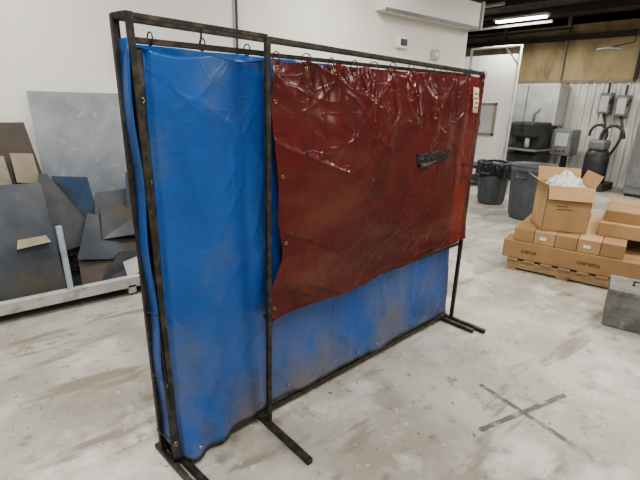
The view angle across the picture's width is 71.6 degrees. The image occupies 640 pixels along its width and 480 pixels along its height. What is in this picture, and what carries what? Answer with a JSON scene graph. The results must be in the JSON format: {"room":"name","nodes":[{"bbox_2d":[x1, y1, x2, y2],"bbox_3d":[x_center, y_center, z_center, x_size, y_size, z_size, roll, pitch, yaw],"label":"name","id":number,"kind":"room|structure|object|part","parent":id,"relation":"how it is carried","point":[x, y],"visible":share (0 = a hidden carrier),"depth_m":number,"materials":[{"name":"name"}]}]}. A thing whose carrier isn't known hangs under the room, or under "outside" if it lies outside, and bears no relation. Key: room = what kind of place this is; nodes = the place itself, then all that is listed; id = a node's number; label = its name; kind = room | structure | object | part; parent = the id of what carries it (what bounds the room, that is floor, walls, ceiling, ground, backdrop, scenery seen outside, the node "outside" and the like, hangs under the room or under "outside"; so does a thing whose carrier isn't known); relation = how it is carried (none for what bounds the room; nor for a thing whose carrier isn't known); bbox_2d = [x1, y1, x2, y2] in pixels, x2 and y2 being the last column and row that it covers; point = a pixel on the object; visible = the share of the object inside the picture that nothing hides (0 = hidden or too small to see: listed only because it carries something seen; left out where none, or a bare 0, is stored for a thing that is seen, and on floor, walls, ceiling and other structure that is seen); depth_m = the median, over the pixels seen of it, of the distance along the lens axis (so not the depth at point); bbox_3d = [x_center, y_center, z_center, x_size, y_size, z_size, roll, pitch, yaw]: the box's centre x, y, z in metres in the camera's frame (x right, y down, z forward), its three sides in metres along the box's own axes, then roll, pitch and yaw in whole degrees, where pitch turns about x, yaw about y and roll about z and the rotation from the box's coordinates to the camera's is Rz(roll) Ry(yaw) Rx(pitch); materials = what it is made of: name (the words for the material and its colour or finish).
{"room":"metal workshop","nodes":[
{"label":"metal workshop","id":0,"kind":"room"},
{"bbox_2d":[0,0,467,173],"bbox_3d":[-2.257,-1.385,3.671,11.330,3.500,0.150,-12,22,-37],"label":"wall","id":1,"kind":"structure","parent":0,"point":[46,45],"depth_m":4.07,"materials":[{"name":"white paint"}]},
{"bbox_2d":[235,0,237,47],"bbox_3d":[-0.832,-2.310,4.415,0.024,2.100,0.023,-12,22,-37],"label":"conduit","id":2,"kind":"object","parent":1,"relation":"attached to","point":[236,7],"visible":0.26,"depth_m":4.43,"materials":[{"name":"silver metal"}]},
{"bbox_2d":[395,36,407,48],"bbox_3d":[1.092,-2.625,5.902,0.180,0.140,0.080,-12,22,-37],"label":"emergency light","id":3,"kind":"object","parent":1,"relation":"attached to","point":[401,42],"visible":1,"depth_m":5.86,"materials":[{"name":"white plastic"}]},
{"bbox_2d":[375,0,485,31],"bbox_3d":[1.436,-3.210,6.159,2.040,0.380,0.590,-12,22,-37],"label":"header","id":4,"kind":"object","parent":1,"relation":"attached to","point":[464,14],"visible":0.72,"depth_m":6.04,"materials":[{"name":"white paint"}]},
{"bbox_2d":[431,49,438,59],"bbox_3d":[1.661,-2.665,6.382,0.140,0.140,0.055,-12,22,-37],"label":"thermostat box","id":5,"kind":"object","parent":1,"relation":"attached to","point":[434,53],"visible":1,"depth_m":6.36,"materials":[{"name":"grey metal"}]},
{"bbox_2d":[0,180,639,479],"bbox_3d":[0.906,0.026,5.491,18.000,0.102,15.000,-12,22,-37],"label":"floor","id":6,"kind":"structure","parent":0,"point":[77,398],"depth_m":2.50,"materials":[{"name":"concrete"}]},
{"bbox_2d":[0,91,139,315],"bbox_3d":[-2.389,-0.273,3.290,3.500,1.600,0.787,-12,22,-37],"label":"metal rack","id":7,"kind":"object","parent":6,"relation":"on","point":[67,230],"visible":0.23,"depth_m":3.62,"materials":[{"name":"metal"}]},
{"bbox_3d":[-2.360,0.509,3.092,3.050,0.090,0.060,-12,22,-37],"label":"rail","id":8,"kind":"part","parent":7,"relation":"part of","materials":[{"name":"white metal"}]},
{"bbox_2d":[109,10,486,479],"bbox_3d":[0.252,-0.046,2.397,2.310,1.862,0.574,-15,24,-42],"label":"screen","id":9,"kind":"object","parent":6,"relation":"on","point":[294,220],"visible":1,"depth_m":2.06,"materials":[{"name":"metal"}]},
{"bbox_3d":[-0.719,0.113,1.799,0.056,1.860,0.026,-14,23,-41],"label":"post","id":10,"kind":"part","parent":9,"relation":"part of","materials":[{"name":"metal"}]},
{"bbox_3d":[-0.641,0.131,1.751,0.067,1.860,0.022,-14,23,-41],"label":"post","id":11,"kind":"part","parent":9,"relation":"part of","materials":[{"name":"metal"}]},
{"bbox_3d":[-0.436,-0.722,1.664,0.546,0.020,0.020,-12,22,-38],"label":"curtain rod","id":12,"kind":"part","parent":9,"relation":"part of","materials":[{"name":"metal"}]},
{"bbox_3d":[-0.418,-0.768,1.597,0.508,0.036,0.016,-10,21,-32],"label":"rail","id":13,"kind":"part","parent":9,"relation":"part of","materials":[{"name":"metal"}]},
{"bbox_3d":[-0.234,0.078,2.009,0.022,1.830,0.022,-14,23,-41],"label":"post","id":14,"kind":"part","parent":9,"relation":"part of","materials":[{"name":"metal"}]},
{"bbox_3d":[0.140,-0.945,2.244,2.261,0.060,0.020,-14,23,-40],"label":"rail","id":15,"kind":"part","parent":9,"relation":"part of","materials":[{"name":"metal"}]},
{"bbox_3d":[0.170,0.783,2.740,2.200,0.022,0.022,-14,23,-41],"label":"blue rail","id":16,"kind":"part","parent":9,"relation":"part of","materials":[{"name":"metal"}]},
{"bbox_3d":[0.378,-0.936,2.407,1.700,0.028,0.018,-14,23,-41],"label":"curtain rod","id":17,"kind":"part","parent":9,"relation":"part of","materials":[{"name":"metal"}]},
{"bbox_3d":[0.406,0.185,2.679,1.752,0.097,0.040,-14,23,-41],"label":"hem cord","id":18,"kind":"part","parent":9,"relation":"part of","materials":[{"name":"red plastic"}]},
{"bbox_3d":[0.432,-0.938,2.326,1.765,0.047,0.022,-14,24,-42],"label":"rail","id":19,"kind":"part","parent":9,"relation":"part of","materials":[{"name":"metal"}]},
{"bbox_2d":[271,58,485,320],"bbox_3d":[0.434,-0.341,2.502,1.752,1.200,0.072,-14,23,-41],"label":"curtain","id":20,"kind":"object","parent":9,"relation":"hanging from","point":[372,169],"depth_m":2.29,"materials":[{"name":"plastic"}]},
{"bbox_3d":[1.044,-0.238,3.185,0.025,1.800,0.025,-12,22,-37],"label":"post","id":21,"kind":"part","parent":9,"relation":"part of","materials":[{"name":"metal"}]},
{"bbox_2d":[471,162,478,180],"bbox_3d":[3.347,-1.407,9.411,0.600,0.420,0.500,-12,22,-37],"label":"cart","id":22,"kind":"object","parent":6,"relation":"on","point":[474,176],"visible":0.26,"depth_m":9.21,"materials":[{"name":"grey metal"}]},
{"bbox_2d":[471,174,478,180],"bbox_3d":[3.345,-1.325,9.436,0.600,0.050,0.500,-12,22,-37],"label":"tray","id":23,"kind":"object","parent":22,"relation":"on","point":[474,176],"depth_m":9.28,"materials":[{"name":"grey metal"}]},
{"bbox_2d":[476,159,512,204],"bbox_3d":[2.944,-0.994,7.556,0.580,0.724,0.572,5,18,11],"label":"trash can","id":24,"kind":"object","parent":6,"relation":"on","point":[494,174],"visible":0.92,"depth_m":7.39,"materials":[{"name":"black plastic"}]},
{"bbox_2d":[469,44,522,159],"bbox_3d":[3.713,-2.795,9.885,0.070,2.804,1.217,-12,22,-37],"label":"frame","id":25,"kind":"object","parent":6,"relation":"on","point":[518,63],"visible":0.6,"depth_m":9.39,"materials":[{"name":"grey metal"}]},
{"bbox_2d":[507,108,551,179],"bbox_3d":[4.600,-2.093,9.796,0.750,1.572,0.660,-12,22,-37],"label":"machine","id":26,"kind":"object","parent":6,"relation":"on","point":[531,137],"visible":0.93,"depth_m":9.60,"materials":[{"name":"grey metal"}]},
{"bbox_3d":[4.514,-2.569,9.318,0.156,0.384,0.157,-12,22,-37],"label":"arm","id":27,"kind":"part","parent":26,"relation":"part of"},
{"bbox_2d":[508,161,557,220],"bbox_3d":[3.106,-0.721,6.582,0.624,0.800,0.624,2,18,1],"label":"trash can","id":28,"kind":"object","parent":6,"relation":"on","point":[523,185],"visible":0.66,"depth_m":6.43,"materials":[{"name":"grey plastic"}]},
{"bbox_2d":[512,83,569,153],"bbox_3d":[4.930,-2.622,10.627,0.460,2.100,1.450,-12,22,-37],"label":"upper cabinet","id":29,"kind":"object","parent":6,"relation":"on","point":[551,98],"visible":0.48,"depth_m":10.04,"materials":[{"name":"grey metal"}]},
{"bbox_3d":[5.209,-2.007,10.201,0.060,1.200,0.060,-12,22,-37],"label":"leg","id":30,"kind":"part","parent":29,"relation":"part of","materials":[{"name":"black metal"}]},
{"bbox_2d":[505,257,609,287],"bbox_3d":[2.694,0.199,4.758,1.050,0.118,1.200,14,21,33],"label":"pallet","id":31,"kind":"object","parent":6,"relation":"on","point":[563,274],"visible":0.25,"depth_m":4.33,"materials":[{"name":"brown wood"}]},
{"bbox_2d":[502,213,639,279],"bbox_3d":[2.826,-0.007,4.706,1.360,0.310,1.334,14,21,33],"label":"cartons","id":32,"kind":"object","parent":31,"relation":"on","point":[590,252],"visible":0.8,"depth_m":4.26,"materials":[{"name":"cardboard"}]},
{"bbox_2d":[529,166,603,233],"bbox_3d":[2.414,-0.415,4.463,0.564,0.585,0.534,5,18,10],"label":"open cardboard box","id":33,"kind":"object","parent":32,"relation":"on","point":[563,201],"visible":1,"depth_m":4.33,"materials":[{"name":"brown cardboard"}]},
{"bbox_2d":[598,197,639,241],"bbox_3d":[3.287,-0.196,4.426,0.780,0.242,0.950,14,21,33],"label":"carton","id":34,"kind":"object","parent":32,"relation":"on","point":[621,218],"visible":1,"depth_m":4.24,"materials":[{"name":"cardboard"}]},
{"bbox_2d":[550,129,580,166],"bbox_3d":[5.373,-1.860,9.835,0.470,1.150,0.400,-12,22,-37],"label":"control box","id":35,"kind":"object","parent":6,"relation":"on","point":[565,142],"visible":0.87,"depth_m":9.62,"materials":[{"name":"grey metal"}]},
{"bbox_3d":[5.218,-2.170,9.587,0.012,0.280,0.260,-12,22,-37],"label":"panel","id":36,"kind":"part","parent":35,"relation":"part of","materials":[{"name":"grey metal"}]},
{"bbox_2d":[581,124,625,191],"bbox_3d":[5.735,-1.689,9.052,0.600,1.316,0.758,-12,22,-37],"label":"pump","id":37,"kind":"object","parent":6,"relation":"on","point":[596,159],"visible":0.87,"depth_m":8.96,"materials":[{"name":"black metal"}]},
{"bbox_3d":[5.681,-1.549,9.161,0.440,0.680,0.440,-12,22,-37],"label":"tank","id":38,"kind":"part","parent":37,"relation":"part of","materials":[{"name":"black metal"}]},
{"bbox_3d":[5.693,-1.940,9.038,0.400,0.200,0.300,-12,22,-37],"label":"motor","id":39,"kind":"part","parent":37,"relation":"part of","materials":[{"name":"grey metal"}]},
{"bbox_2d":[597,83,615,137],"bbox_3d":[6.019,-2.258,9.565,0.261,2.130,0.311,-12,22,-37],"label":"switch","id":40,"kind":"object","parent":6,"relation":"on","point":[606,101],"visible":0.73,"depth_m":9.32,"materials":[{"name":"grey metal"}]},
{"bbox_2d":[602,275,639,333],"bbox_3d":[2.497,0.499,3.409,0.510,0.346,0.370,13,21,31],"label":"box","id":41,"kind":"object","parent":6,"relation":"on","point":[621,310],"visible":1,"depth_m":3.36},
{"bbox_2d":[610,85,632,155],"bbox_3d":[6.224,-2.156,9.327,0.261,2.091,0.311,-12,22,-37],"label":"switch","id":42,"kind":"object","parent":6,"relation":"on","point":[623,104],"visible":0.76,"depth_m":9.10,"materials":[{"name":"grey metal"}]},
{"bbox_2d":[622,120,639,197],"bbox_3d":[6.442,-1.486,8.256,0.715,1.450,0.980,-12,22,-37],"label":"cabinet","id":43,"kind":"object","parent":6,"relation":"on","point":[631,188],"visible":1,"depth_m":8.39,"materials":[{"name":"grey metal"}]},
{"bbox_3d":[6.165,-1.455,8.047,0.020,1.100,0.800,-12,22,-37],"label":"door","id":44,"kind":"part","parent":43,"relation":"part of","materials":[{"name":"grey metal"}]},
{"bbox_2d":[464,54,518,173],"bbox_3d":[2.389,-3.381,11.866,0.100,2.650,5.670,-12,22,-37],"label":"wall partition","id":45,"kind":"structure","parent":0,"point":[501,70],"depth_m":9.88,"materials":[{"name":"white paint"}]},
{"bbox_2d":[478,105,493,132],"bbox_3d":[3.794,-2.756,10.107,0.020,0.620,0.340,-12,22,-37],"label":"pane","id":46,"kind":"object","parent":45,"relation":"attached to","point":[486,116],"visible":0.86,"depth_m":10.10,"materials":[{"name":"grey glass"}]},
{"bbox_2d":[482,103,497,104],"bbox_3d":[3.792,-3.068,9.999,0.050,0.040,0.420,-12,22,-37],"label":"frame","id":47,"kind":"object","parent":45,"relation":"attached to","point":[482,103],"visible":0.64,"depth_m":9.95,"materials":[{"name":"beige wood"}]},
{"bbox_2d":[490,103,496,134],"bbox_3d":[3.900,-2.705,9.957,0.050,0.700,0.040,-12,22,-37],"label":"frame","id":48,"kind":"object","parent":45,"relation":"attached to","point":[495,106],"visible":1,"depth_m":9.94,"materials":[{"name":"beige wood"}]},
{"bbox_2d":[465,9,639,80],"bbox_3d":[6.496,-2.856,9.196,0.150,3.500,15.000,-12,22,-37],"label":"wall","id":49,"kind":"structure","parent":0,"point":[539,61],"depth_m":9.77,"materials":[{"name":"beige wood"}]},
{"bbox_2d":[501,24,508,54],"bbox_3d":[4.558,-4.630,11.053,0.070,1.350,0.060,-12,22,-37],"label":"trim","id":50,"kind":"structure","parent":49,"relation":"attached to","point":[506,29],"depth_m":10.93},
{"bbox_2d":[466,29,639,48],"bbox_3d":[6.418,-4.090,8.709,0.150,0.100,15.000,-12,22,-37],"label":"trim","id":51,"kind":"structure","parent":49,"relation":"attached to","point":[633,32],"depth_m":9.89,"materials":[{"name":"grey metal"}]},
{"bbox_2d":[558,17,572,81],"bbox_3d":[5.491,-4.250,9.941,0.070,1.350,0.060,-12,22,-37],"label":"trim","id":52,"kind":"structure","parent":49,"relation":"attached to","point":[570,20],"depth_m":9.94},
{"bbox_2d":[518,79,639,82],"bbox_3d":[6.426,-3.230,9.010,0.060,0.060,15.000,-12,22,-37],"label":"trim","id":53,"kind":"structure","parent":49,"relation":"attached to","point":[613,80],"depth_m":9.72,"materials":[{"name":"beige wood"}]},
{"bbox_2d":[633,50,639,80],"bbox_3d":[6.423,-3.871,8.829,0.070,1.350,0.060,-12,22,-37],"label":"trim","id":54,"kind":"structure","parent":49,"relation":"attached to","point":[637,69],"depth_m":8.94,"materials":[{"name":"grey"}]},
{"bbox_2d":[471,0,639,26],"bbox_3d":[1.012,-3.405,4.409,18.000,0.100,15.000,-12,22,-37],"label":"ceiling","id":55,"kind":"structure","parent":0,"point":[555,2],"depth_m":9.10,"materials":[{"name":"grey metal"}]},
{"bbox_2d":[485,2,504,7],"bbox_3d":[1.195,-4.850,9.938,0.060,0.057,6.300,-12,22,-37],"label":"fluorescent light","id":56,"kind":"object","parent":55,"relation":"attached to","point":[497,3],"visible":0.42,"depth_m":7.71,"materials":[{"name":"grey metal"}]},
{"bbox_2d":[483,11,530,19],"bbox_3d":[1.899,-4.970,10.487,0.060,0.057,6.300,-12,22,-37],"label":"pipe","id":57,"kind":"object","parent":55,"relation":"attached to","point":[526,12],"visible":0.42,"depth_m":8.45,"materials":[{"name":"black metal"}]},
{"bbox_2d":[479,0,553,9],"bbox_3d":[4.401,-3.996,7.050,0.070,0.160,15.000,-12,22,-37],"label":"joist","id":58,"kind":"object","parent":55,"relation":"attached to","point":[508,3],"visible":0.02,"depth_m":8.10,"materials":[{"name":"grey metal"}]},
{"bbox_2d":[482,19,552,29],"bbox_3d":[2.602,-5.089,11.036,0.060,0.057,6.300,-12,22,-37],"label":"fluorescent light","id":59,"kind":"object","parent":55,"relation":"attached to","point":[551,20],"visible":0.42,"depth_m":9.20,"materials":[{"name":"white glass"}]},
{"bbox_2d":[467,27,572,39],"bbox_3d":[3.306,-5.209,11.585,0.060,0.057,6.300,-12,22,-37],"label":"pipe","id":60,"kind":"object","parent":55,"relation":"attached to","point":[564,28],"visible":0.42,"depth_m":10.04,"materials":[{"name":"black metal"}]},
{"bbox_2d":[493,3,550,23],"bbox_3d":[4.042,-4.544,8.909,0.180,0.255,1.100,-12,22,-37],"label":"fluorescent light","id":61,"kind":"object","parent":55,"relation":"hanging from","point":[540,15],"visible":0.98,"depth_m":8.82,"materials":[{"name":"white plastic"}]},
{"bbox_2d":[470,9,639,33],"bbox_3d":[6.514,-4.442,8.670,0.070,0.160,15.000,-12,22,-37],"label":"joist","id":62,"kind":"object","parent":55,"relation":"attached to","point":[639,9],"visible":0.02,"depth_m":9.62,"materials":[{"name":"grey metal"}]},
{"bbox_2d":[483,0,639,23],"bbox_3d":[5.458,-4.219,7.860,0.070,0.160,15.000,-12,22,-37],"label":"joist","id":63,"kind":"object","parent":55,"relation":"attached to","point":[598,5],"visible":0.38,"depth_m":8.40,"materials":[{"name":"grey metal"}]},
{"bbox_2d":[506,82,639,187],"bbox_3d":[6.385,-2.202,9.354,0.030,2.150,15.040,-12,22,-37],"label":"cladding","id":64,"kind":"object","parent":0,"point":[582,103],"depth_m":9.66,"materials":[{"name":"white metal"}]},
{"bbox_2d":[596,29,639,50],"bbox_3d":[5.541,-3.938,8.104,0.420,0.843,0.744,-12,22,-37],"label":"lamp","id":65,"kind":"object","parent":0,"point":[612,48],"depth_m":8.23,"materials":[{"name":"white metal"}]}
]}

